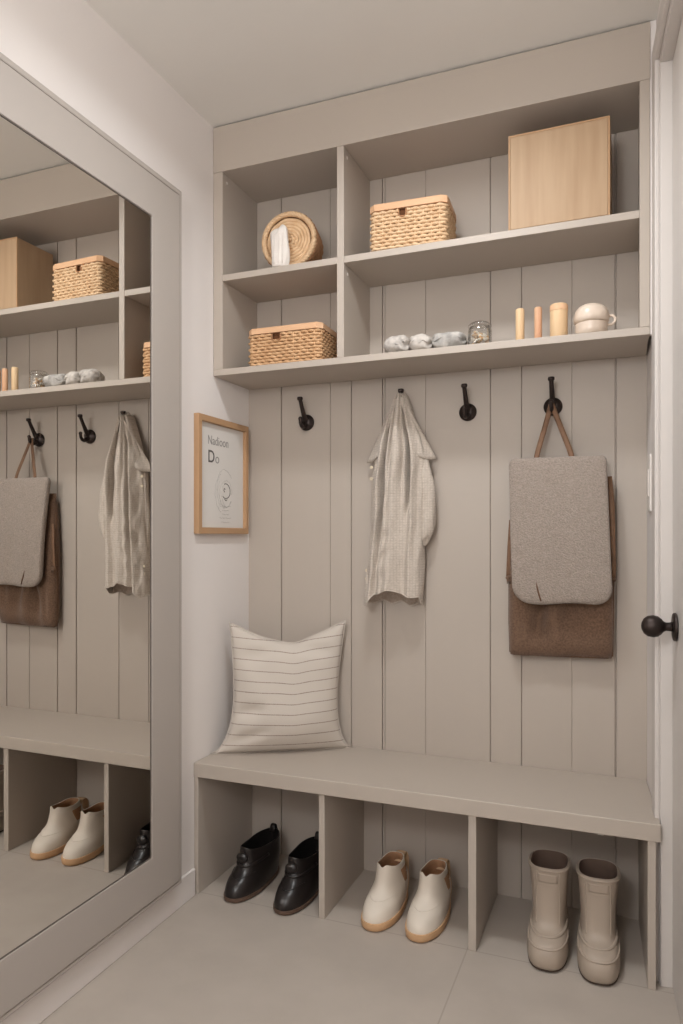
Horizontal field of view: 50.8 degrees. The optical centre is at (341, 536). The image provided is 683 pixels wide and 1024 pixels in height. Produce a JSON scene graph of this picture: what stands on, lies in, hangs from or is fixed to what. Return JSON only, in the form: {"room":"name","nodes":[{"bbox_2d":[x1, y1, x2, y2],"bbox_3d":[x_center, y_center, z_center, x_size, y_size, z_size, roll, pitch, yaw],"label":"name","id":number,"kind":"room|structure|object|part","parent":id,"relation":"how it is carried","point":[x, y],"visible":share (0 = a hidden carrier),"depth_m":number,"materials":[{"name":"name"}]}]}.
{"room":"mudroom","nodes":[
{"label":"mudroom","id":0,"kind":"room"},
{"bbox_2d":[0,0,248,875],"bbox_3d":[-1.018,-0.123,1.349,0.120,2.695,3.550,0,0,22],"label":"wall","id":1,"kind":"structure","parent":0,"point":[66,46],"depth_m":2.44,"materials":[{"name":"white paint"}]},
{"bbox_2d":[0,52,181,1022],"bbox_3d":[-0.800,0.002,1.665,0.048,2.233,1.430,0,0,22],"label":"wall mirror","id":2,"kind":"object","parent":1,"relation":"attached to","point":[91,234],"visible":1,"depth_m":1.88,"materials":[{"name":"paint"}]},
{"bbox_2d":[0,868,194,1023],"bbox_3d":[-1.060,1.179,1.066,0.012,0.092,2.994,0,0,22],"label":"baseboard","id":3,"kind":"structure","parent":1,"relation":"attached to","point":[42,1005],"depth_m":2.02,"materials":[{"name":"white wood"}]},
{"bbox_2d":[194,413,248,533],"bbox_3d":[-0.433,-0.217,2.621,0.020,0.414,0.347,0,0,22],"label":"picture frame","id":4,"kind":"object","parent":1,"relation":"attached to","point":[221,447],"visible":1,"depth_m":2.61,"materials":[{"name":"brown wood"}]},
{"bbox_2d":[202,421,242,527],"bbox_3d":[-0.438,-0.217,2.624,0.005,0.370,0.307,0,0,22],"label":"print","id":5,"kind":"object","parent":4,"relation":"attached to","point":[222,441],"depth_m":2.62,"materials":[{"name":"grey paper"}]},
{"bbox_2d":[40,854,680,1023],"bbox_3d":[-0.131,1.264,0.968,2.200,0.080,3.700,0,0,22],"label":"floor","id":6,"kind":"structure","parent":0,"point":[213,960],"depth_m":2.01,"materials":[{"name":"tile"}]},
{"bbox_2d":[224,823,279,902],"bbox_3d":[-0.309,1.139,2.527,0.116,0.169,0.296,0,0,27],"label":"boot","id":7,"kind":"object","parent":6,"relation":"on","point":[257,866],"visible":1,"depth_m":2.48,"materials":[{"name":"leather"}]},
{"bbox_2d":[273,831,318,915],"bbox_3d":[-0.138,1.139,2.450,0.116,0.169,0.296,0,0,25],"label":"boot","id":8,"kind":"object","parent":6,"relation":"on","point":[299,886],"visible":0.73,"depth_m":2.39,"materials":[{"name":"leather"}]},
{"bbox_2d":[361,850,408,931],"bbox_3d":[0.153,1.141,2.358,0.117,0.166,0.307,0,0,26],"label":"boot","id":9,"kind":"object","parent":6,"relation":"on","point":[386,900],"visible":1,"depth_m":2.30,"materials":[{"name":"beige leather"}]},
{"bbox_2d":[194,746,660,989],"bbox_3d":[0.245,0.999,2.369,1.465,0.450,0.386,0,0,22],"label":"storage bench","id":10,"kind":"object","parent":6,"relation":"on","point":[343,779],"visible":0.83,"depth_m":2.30,"materials":[{"name":"beige paint"}]},
{"bbox_3d":[-0.427,1.023,2.640,0.016,0.401,0.382,0,0,22],"label":"panel","id":11,"kind":"part","parent":10,"relation":"part of","materials":[{"name":"beige paint"}]},
{"bbox_2d":[210,620,351,753],"bbox_3d":[-0.212,0.540,2.584,0.514,0.470,0.119,0,0,-5],"label":"throw pillow","id":12,"kind":"object","parent":10,"relation":"on","point":[285,694],"visible":1,"depth_m":2.56,"materials":[{"name":"fabric"}]},
{"bbox_3d":[0.899,1.023,2.117,0.021,0.401,0.371,0,0,19],"label":"panel","id":13,"kind":"part","parent":10,"relation":"part of","materials":[{"name":"beige paint"}]},
{"bbox_2d":[405,858,451,942],"bbox_3d":[0.287,1.141,2.298,0.117,0.166,0.307,0,0,26],"label":"boot","id":14,"kind":"object","parent":6,"relation":"on","point":[430,907],"visible":1,"depth_m":2.24,"materials":[{"name":"beige leather"}]},
{"bbox_2d":[527,849,570,971],"bbox_3d":[0.618,1.095,2.139,0.124,0.258,0.273,0,0,21],"label":"rubber boot","id":15,"kind":"object","parent":6,"relation":"on","point":[548,926],"visible":1,"depth_m":2.09,"materials":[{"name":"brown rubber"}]},
{"bbox_2d":[576,858,620,985],"bbox_3d":[0.743,1.095,2.079,0.124,0.258,0.273,0,0,19],"label":"rubber boot","id":16,"kind":"object","parent":6,"relation":"on","point":[598,944],"visible":1,"depth_m":2.03,"materials":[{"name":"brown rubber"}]},
{"bbox_2d":[85,0,659,127],"bbox_3d":[-0.131,-1.510,0.968,2.200,0.080,3.700,0,0,22],"label":"ceiling","id":17,"kind":"structure","parent":0,"point":[232,61],"depth_m":2.11,"materials":[{"name":"white paint"}]},
{"bbox_2d":[249,129,646,919],"bbox_3d":[0.315,-0.123,2.583,1.440,2.695,0.060,0,0,22],"label":"wall","id":18,"kind":"structure","parent":0,"point":[440,676],"depth_m":2.51,"materials":[{"name":"paint"}]},
{"bbox_2d":[297,397,313,430],"bbox_3d":[-0.145,-0.461,2.693,0.062,0.119,0.074,0,0,22],"label":"coat hook","id":19,"kind":"object","parent":18,"relation":"attached to","point":[306,422],"visible":1,"depth_m":2.70,"materials":[{"name":"metal"}]},
{"bbox_3d":[-0.134,-0.432,2.719,0.062,0.062,0.018,0,0,22],"label":"mounting plate","id":20,"kind":"part","parent":19,"relation":"part of","materials":[{"name":"metal"}]},
{"bbox_2d":[213,22,649,389],"bbox_3d":[0.257,-1.021,2.432,1.442,0.889,0.262,0,0,22],"label":"shelving","id":21,"kind":"object","parent":18,"relation":"attached to","point":[468,113],"visible":1,"depth_m":2.38,"materials":[{"name":"beige paint"}]},
{"bbox_3d":[-0.395,-0.951,2.693,0.038,0.704,0.260,0,0,22],"label":"panel","id":22,"kind":"part","parent":21,"relation":"part of","materials":[{"name":"beige paint"}]},
{"bbox_2d":[270,224,289,266],"bbox_3d":[-0.215,-1.012,2.506,0.074,0.151,0.043,0,0,22],"label":"cloth","id":23,"kind":"object","parent":21,"relation":"on","point":[280,250],"visible":0.97,"depth_m":2.49,"materials":[{"name":"white fabric"}]},
{"bbox_3d":[-0.172,-0.924,2.604,0.441,0.023,0.259,0,0,22],"label":"shelf","id":24,"kind":"part","parent":21,"relation":"part of","materials":[{"name":"beige paint"}]},
{"bbox_2d":[248,322,336,365],"bbox_3d":[-0.170,-0.666,2.572,0.287,0.133,0.181,0,0,21],"label":"wicker basket","id":25,"kind":"object","parent":21,"relation":"on","point":[311,340],"visible":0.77,"depth_m":2.49,"materials":[{"name":"brown wicker"}]},
{"bbox_3d":[-0.171,-0.722,2.572,0.284,0.021,0.178,0,0,21],"label":"lid","id":26,"kind":"part","parent":25,"relation":"part of","materials":[{"name":"beige wicker"}]},
{"bbox_2d":[262,211,322,264],"bbox_3d":[-0.172,-1.047,2.590,0.212,0.210,0.126,0,0,16],"label":"round basket","id":27,"kind":"object","parent":21,"relation":"on","point":[305,242],"visible":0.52,"depth_m":2.54,"materials":[{"name":"wicker"}]},
{"bbox_2d":[383,335,410,352],"bbox_3d":[0.186,-0.631,2.375,0.090,0.061,0.079,0,0,22],"label":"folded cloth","id":28,"kind":"object","parent":21,"relation":"on","point":[400,342],"visible":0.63,"depth_m":2.34,"materials":[{"name":"white fabric"}]},
{"bbox_2d":[370,195,455,251],"bbox_3d":[0.242,-1.012,2.404,0.263,0.153,0.185,0,0,19],"label":"wicker basket","id":29,"kind":"object","parent":21,"relation":"on","point":[429,219],"visible":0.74,"depth_m":2.32,"materials":[{"name":"brown wicker"}]},
{"bbox_3d":[0.242,-1.077,2.404,0.260,0.023,0.182,0,0,19],"label":"lid","id":30,"kind":"part","parent":29,"relation":"part of","materials":[{"name":"beige wicker"}]},
{"bbox_2d":[409,334,433,349],"bbox_3d":[0.260,-0.630,2.346,0.076,0.059,0.076,0,0,22],"label":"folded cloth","id":31,"kind":"object","parent":21,"relation":"on","point":[420,341],"visible":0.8,"depth_m":2.31,"materials":[{"name":"white fabric"}]},
{"bbox_3d":[0.257,-0.588,2.433,1.441,0.023,0.260,0,0,22],"label":"shelf","id":32,"kind":"part","parent":21,"relation":"part of","materials":[{"name":"beige paint"}]},
{"bbox_3d":[0.257,-1.384,2.432,1.442,0.162,0.262,0,0,22],"label":"crown","id":33,"kind":"part","parent":21,"relation":"part of","materials":[{"name":"beige paint"}]},
{"bbox_2d":[432,331,466,347],"bbox_3d":[0.348,-0.629,2.311,0.112,0.057,0.079,0,0,22],"label":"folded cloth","id":34,"kind":"object","parent":21,"relation":"on","point":[456,338],"visible":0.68,"depth_m":2.28,"materials":[{"name":"white fabric"}]},
{"bbox_2d":[468,321,491,344],"bbox_3d":[0.438,-0.640,2.275,0.075,0.080,0.075,0,0,22],"label":"glass jar","id":35,"kind":"object","parent":21,"relation":"on","point":[478,337],"visible":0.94,"depth_m":2.27,"materials":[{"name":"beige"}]},
{"bbox_3d":[0.438,-0.670,2.275,0.073,0.018,0.073,0,0,22],"label":"lid","id":36,"kind":"part","parent":35,"relation":"part of","materials":[{"name":"clear glass"}]},
{"bbox_3d":[0.478,-0.924,2.344,0.910,0.023,0.259,0,0,22],"label":"shelf","id":37,"kind":"part","parent":21,"relation":"part of","materials":[{"name":"beige paint"}]},
{"bbox_2d":[516,308,523,339],"bbox_3d":[0.552,-0.652,2.224,0.027,0.104,0.027,0,0,22],"label":"wooden peg","id":38,"kind":"object","parent":21,"relation":"on","point":[520,311],"visible":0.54,"depth_m":2.21,"materials":[{"name":"brown wood"}]},
{"bbox_2d":[534,307,541,337],"bbox_3d":[0.603,-0.651,2.204,0.023,0.103,0.023,0,0,22],"label":"wooden peg","id":39,"kind":"object","parent":21,"relation":"on","point":[537,310],"visible":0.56,"depth_m":2.19,"materials":[{"name":"brown wood"}]},
{"bbox_2d":[550,302,567,335],"bbox_3d":[0.660,-0.651,2.181,0.054,0.104,0.054,0,0,22],"label":"wooden cup","id":40,"kind":"object","parent":21,"relation":"on","point":[558,312],"visible":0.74,"depth_m":2.16,"materials":[{"name":"brown wood"}]},
{"bbox_2d":[508,115,611,229],"bbox_3d":[0.689,-1.086,2.254,0.294,0.299,0.202,0,0,22],"label":"wooden box","id":41,"kind":"object","parent":21,"relation":"on","point":[563,173],"visible":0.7,"depth_m":2.16,"materials":[{"name":"brown wood"}]},
{"bbox_2d":[573,303,616,333],"bbox_3d":[0.748,-0.648,2.151,0.102,0.096,0.102,0,0,-23],"label":"mug","id":42,"kind":"object","parent":21,"relation":"on","point":[590,317],"visible":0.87,"depth_m":2.11,"materials":[{"name":"white ceramic"}]},
{"bbox_3d":[0.748,-0.666,2.151,0.102,0.059,0.102,0,0,22],"label":"domed lid","id":43,"kind":"part","parent":42,"relation":"part of","materials":[{"name":"ceramic"}]},
{"bbox_3d":[0.800,-0.642,2.130,0.029,0.035,0.008,0,0,22],"label":"handle","id":44,"kind":"part","parent":42,"relation":"part of","materials":[{"name":"ceramic"}]},
{"bbox_3d":[0.913,-0.951,2.170,0.027,0.704,0.260,0,0,22],"label":"panel","id":45,"kind":"part","parent":21,"relation":"part of","materials":[{"name":"beige paint"}]},
{"bbox_2d":[459,383,476,420],"bbox_3d":[0.426,-0.461,2.465,0.062,0.119,0.074,0,0,22],"label":"coat hook","id":46,"kind":"object","parent":18,"relation":"attached to","point":[467,412],"visible":1,"depth_m":2.47,"materials":[{"name":"metal"}]},
{"bbox_3d":[0.437,-0.432,2.491,0.062,0.062,0.018,0,0,22],"label":"mounting plate","id":47,"kind":"part","parent":46,"relation":"part of","materials":[{"name":"metal"}]},
{"bbox_2d":[543,376,562,415],"bbox_3d":[0.691,-0.461,2.359,0.062,0.119,0.074,0,0,22],"label":"coat hook","id":48,"kind":"object","parent":18,"relation":"attached to","point":[552,399],"visible":0.83,"depth_m":2.36,"materials":[{"name":"metal"}]},
{"bbox_3d":[0.702,-0.432,2.385,0.062,0.062,0.018,0,0,22],"label":"mounting plate","id":49,"kind":"part","parent":48,"relation":"part of","materials":[{"name":"metal"}]},
{"bbox_2d":[506,403,615,658],"bbox_3d":[0.703,-0.021,2.322,0.344,0.832,0.130,0,0,22],"label":"shoulder bag","id":50,"kind":"object","parent":48,"relation":"hanging from","point":[561,567],"visible":1,"depth_m":2.29,"materials":[{"name":"brown fabric"}]},
{"bbox_3d":[0.219,-0.461,2.548,0.062,0.119,0.074,0,0,22],"label":"coat hook","id":51,"kind":"object","parent":18,"relation":"attached to","visible":0},
{"bbox_2d":[363,391,436,606],"bbox_3d":[0.199,-0.135,2.518,0.260,0.767,0.139,0,0,22],"label":"shirt","id":52,"kind":"object","parent":51,"relation":"hanging from","point":[403,505],"visible":1,"depth_m":2.48,"materials":[{"name":"beige fabric"}]},
{"bbox_2d":[647,0,671,981],"bbox_3d":[0.517,-0.123,0.643,0.120,2.695,3.420,0,0,17],"label":"wall","id":53,"kind":"structure","parent":0,"point":[649,346],"depth_m":2.19,"materials":[{"name":"beige paint"}]},
{"bbox_2d":[647,454,651,511],"bbox_3d":[0.930,-0.162,2.172,0.010,0.172,0.075,0,0,17],"label":"wall plate","id":54,"kind":"object","parent":53,"relation":"attached to","point":[649,457],"visible":0.96,"depth_m":2.14,"materials":[{"name":"white plastic"}]},
{"bbox_2d":[650,20,655,335],"bbox_3d":[0.890,-1.023,2.053,0.016,0.892,0.016,0,0,22],"label":"trim","id":55,"kind":"structure","parent":53,"relation":"attached to","point":[652,23],"depth_m":2.05,"materials":[{"name":"beige wood"}]},
{"bbox_2d":[652,0,670,980],"bbox_3d":[0.737,-0.075,1.561,0.012,2.600,1.032,0,0,17],"label":"trim","id":56,"kind":"structure","parent":53,"relation":"attached to","point":[664,7],"depth_m":1.98,"materials":[{"name":"beige wood"}]},
{"bbox_2d":[641,16,682,1023],"bbox_3d":[0.748,-0.035,1.557,0.125,2.506,0.828,0,0,17],"label":"door","id":57,"kind":"structure","parent":53,"relation":"in","point":[652,625],"depth_m":1.86,"materials":[{"name":"paint"}]},
{"bbox_3d":[0.825,0.234,1.879,0.076,0.058,0.058,0,0,17],"label":"knob","id":58,"kind":"part","parent":57,"relation":"part of","materials":[{"name":"metal"}]},
{"bbox_3d":[0.790,-0.035,1.544,0.038,2.506,0.828,0,0,17],"label":"panel","id":59,"kind":"part","parent":57,"relation":"part of","materials":[{"name":"beige wood"}]},
{"bbox_2d":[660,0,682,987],"bbox_3d":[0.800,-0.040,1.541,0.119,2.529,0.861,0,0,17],"label":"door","id":60,"kind":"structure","parent":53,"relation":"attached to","point":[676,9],"depth_m":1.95,"materials":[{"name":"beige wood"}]}
]}

